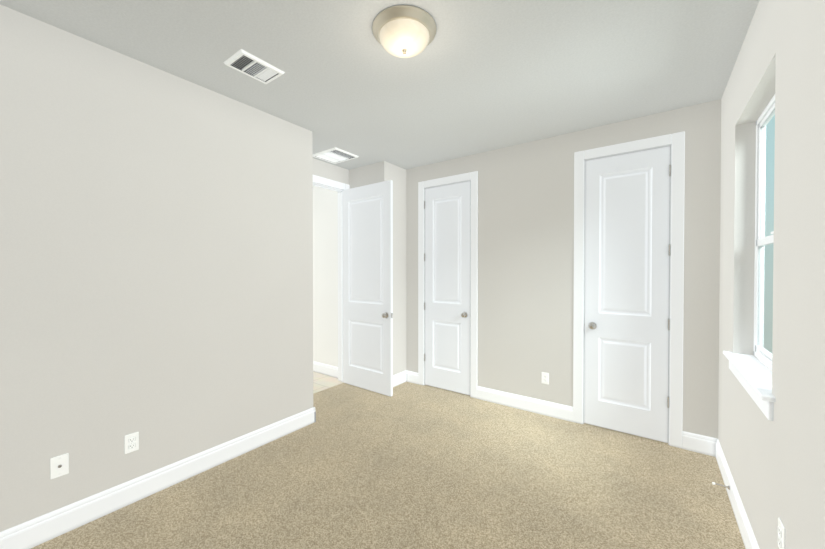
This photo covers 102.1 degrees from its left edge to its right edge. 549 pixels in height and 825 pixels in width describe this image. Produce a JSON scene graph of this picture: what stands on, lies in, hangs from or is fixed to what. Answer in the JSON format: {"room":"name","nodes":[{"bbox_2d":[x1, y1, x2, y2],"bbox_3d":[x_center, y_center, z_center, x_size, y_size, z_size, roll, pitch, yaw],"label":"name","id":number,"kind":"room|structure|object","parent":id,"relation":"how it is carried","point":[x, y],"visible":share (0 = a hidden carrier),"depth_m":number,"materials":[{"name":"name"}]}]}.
{"room":"empty bedroom","nodes":[
{"label":"empty bedroom","id":0,"kind":"room"},
{"bbox_2d":[0,5,312,531],"bbox_3d":[-2.015,0.037,2.283,0.726,2.740,2.660,0,1,36],"label":"wall","id":1,"kind":"structure","parent":0,"point":[156,258],"depth_m":2.06,"materials":[{"name":"beige paint"}]},
{"bbox_2d":[50,453,68,478],"bbox_3d":[-1.911,1.040,1.806,0.016,0.114,0.070,0,1,36],"label":"outlet","id":2,"kind":"object","parent":1,"relation":"attached to","point":[59,466],"visible":1,"depth_m":1.81,"materials":[{"name":"white plastic"}]},
{"bbox_2d":[124,432,138,453],"bbox_3d":[-1.732,1.039,2.057,0.010,0.114,0.070,0,1,36],"label":"outlet","id":3,"kind":"object","parent":1,"relation":"attached to","point":[131,442],"visible":1,"depth_m":2.06,"materials":[{"name":"white plastic"}]},
{"bbox_2d":[0,407,315,548],"bbox_3d":[-1.667,1.338,2.145,0.015,0.140,2.525,0,1,36],"label":"baseboard","id":4,"kind":"structure","parent":1,"relation":"attached to","point":[32,533],"depth_m":2.07,"materials":[{"name":"white wood"}]},
{"bbox_2d":[313,371,342,393],"bbox_3d":[-2.099,1.419,4.026,1.685,0.058,2.018,0,1,36],"label":"floor","id":5,"kind":"structure","parent":0,"point":[321,382],"depth_m":4.28,"materials":[{"name":"beige tile"}]},
{"bbox_2d":[313,158,348,184],"bbox_3d":[-1.175,0.019,3.952,0.120,2.740,1.028,0,1,36],"label":"wall","id":6,"kind":"structure","parent":0,"point":[329,171],"depth_m":4.08,"materials":[{"name":"beige paint"}]},
{"bbox_2d":[313,175,349,381],"bbox_3d":[-1.160,0.116,3.974,0.152,2.545,0.996,0,1,36],"label":"door frame","id":7,"kind":"structure","parent":6,"relation":"attached to","point":[318,181],"depth_m":4.30,"materials":[{"name":"white wood"}]},
{"bbox_2d":[313,161,405,374],"bbox_3d":[-1.099,0.010,4.872,2.291,2.740,0.550,0,1,36],"label":"wall","id":8,"kind":"structure","parent":0,"point":[325,276],"depth_m":4.49,"materials":[{"name":"paint"}]},
{"bbox_2d":[313,361,337,377],"bbox_3d":[-1.559,1.310,4.870,1.565,0.140,0.015,0,1,36],"label":"baseboard","id":9,"kind":"structure","parent":8,"relation":"attached to","point":[318,367],"depth_m":4.60,"materials":[{"name":"white wood"}]},
{"bbox_2d":[342,180,392,396],"bbox_3d":[-0.559,0.157,4.007,0.823,2.440,0.165,0,1,37],"label":"entry door","id":10,"kind":"structure","parent":8,"relation":"in","point":[367,277],"depth_m":3.96,"materials":[{"name":"white paint"}]},
{"bbox_2d":[0,0,758,169],"bbox_3d":[-0.721,-1.389,2.815,5.546,0.100,5.068,0,1,36],"label":"ceiling","id":11,"kind":"structure","parent":0,"point":[476,77],"depth_m":2.07,"materials":[{"name":"paint"}]},
{"bbox_2d":[223,49,284,83],"bbox_3d":[-1.014,-1.323,2.146,0.222,0.018,0.290,0,1,36],"label":"ceiling vent","id":12,"kind":"object","parent":11,"relation":"in","point":[250,65],"visible":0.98,"depth_m":2.13,"materials":[{"name":"white metal"}]},
{"bbox_2d":[313,147,358,163],"bbox_3d":[-0.879,-1.340,3.785,0.410,0.018,0.350,0,1,36],"label":"ceiling vent","id":13,"kind":"object","parent":11,"relation":"in","point":[334,155],"visible":1,"depth_m":3.76,"materials":[{"name":"white metal"}]},
{"bbox_2d":[372,5,435,57],"bbox_3d":[-0.044,-1.260,1.812,0.348,0.137,0.348,0,1,36],"label":"flush-mount ceiling light","id":14,"kind":"object","parent":11,"relation":"attached to","point":[404,31],"visible":1,"depth_m":1.73,"materials":[{"name":"white glass"}]},
{"bbox_2d":[31,381,744,548],"bbox_3d":[0.009,1.436,2.314,3.741,0.060,5.068,0,1,36],"label":"floor","id":15,"kind":"structure","parent":0,"point":[408,465],"depth_m":2.17,"materials":[{"name":"beige carpet"}]},
{"bbox_2d":[406,99,720,438],"bbox_3d":[1.222,0.025,3.450,3.135,2.740,0.120,0,1,36],"label":"wall","id":16,"kind":"structure","parent":0,"point":[525,260],"depth_m":3.29,"materials":[{"name":"beige paint"}]},
{"bbox_2d":[393,370,407,386],"bbox_3d":[-0.201,1.317,4.160,0.015,0.140,0.429,0,1,36],"label":"baseboard","id":17,"kind":"structure","parent":16,"relation":"attached to","point":[399,378],"depth_m":4.22,"materials":[{"name":"white wood"}]},
{"bbox_2d":[424,181,470,394],"bbox_3d":[0.414,0.157,3.986,0.633,2.440,0.165,0,1,36],"label":"door","id":18,"kind":"structure","parent":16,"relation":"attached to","point":[447,260],"depth_m":3.96,"materials":[{"name":"white paint"}]},
{"bbox_2d":[418,171,477,397],"bbox_3d":[0.436,0.116,4.013,0.806,2.545,0.136,0,1,36],"label":"door frame","id":19,"kind":"structure","parent":16,"relation":"attached to","point":[471,176],"depth_m":3.82,"materials":[{"name":"white wood"}]},
{"bbox_2d":[477,386,572,421],"bbox_3d":[1.125,1.324,3.451,0.984,0.140,0.015,0,1,36],"label":"baseboard","id":20,"kind":"structure","parent":16,"relation":"attached to","point":[564,412],"depth_m":3.41,"materials":[{"name":"white wood"}]},
{"bbox_2d":[541,372,548,384],"bbox_3d":[1.317,1.031,3.311,0.070,0.114,0.010,0,1,36],"label":"outlet","id":21,"kind":"object","parent":16,"relation":"attached to","point":[544,378],"visible":1,"depth_m":3.31,"materials":[{"name":"white plastic"}]},
{"bbox_2d":[584,146,670,442],"bbox_3d":[1.865,0.168,2.931,0.633,2.440,0.165,0,1,36],"label":"door","id":22,"kind":"structure","parent":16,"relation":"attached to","point":[627,249],"depth_m":2.90,"materials":[{"name":"white paint"}]},
{"bbox_2d":[573,131,684,447],"bbox_3d":[1.884,0.127,2.959,0.806,2.545,0.136,0,1,36],"label":"door frame","id":23,"kind":"structure","parent":16,"relation":"attached to","point":[675,142],"depth_m":2.73,"materials":[{"name":"white wood"}]},
{"bbox_2d":[718,0,824,548],"bbox_3d":[1.192,0.051,0.851,0.125,2.740,4.118,0,1,36],"label":"wall","id":24,"kind":"structure","parent":0,"point":[776,465],"depth_m":1.30,"materials":[{"name":"beige paint"}]},
{"bbox_2d":[712,437,758,548],"bbox_3d":[1.171,1.350,0.955,0.015,0.140,3.998,0,1,36],"label":"baseboard","id":25,"kind":"structure","parent":24,"relation":"attached to","point":[749,540],"depth_m":1.96,"materials":[{"name":"white wood"}]},
{"bbox_2d":[712,482,729,489],"bbox_3d":[1.949,1.333,2.108,0.083,0.023,0.024,0,1,36],"label":"stopper","id":26,"kind":"object","parent":25,"relation":"attached to","point":[717,484],"visible":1,"depth_m":2.10,"materials":[{"name":"white metal"}]},
{"bbox_2d":[723,94,775,420],"bbox_3d":[1.800,-0.162,1.718,0.170,1.532,0.970,0,1,36],"label":"window","id":27,"kind":"structure","parent":24,"relation":"in","point":[762,354],"depth_m":1.94,"materials":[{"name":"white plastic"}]},
{"bbox_2d":[778,518,784,548],"bbox_3d":[1.412,1.007,1.278,0.010,0.114,0.070,0,1,36],"label":"outlet","id":28,"kind":"object","parent":24,"relation":"attached to","point":[781,536],"visible":1,"depth_m":1.27,"materials":[{"name":"white plastic"}]},
{"label":"outside","id":29,"kind":"structure","parent":0,"visible":0},
{"bbox_2d":[763,115,774,352],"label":"window","id":30,"kind":"structure","parent":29,"point":[767,229],"depth_m":6.20,"materials":[{"name":"clear glass"}]}
]}

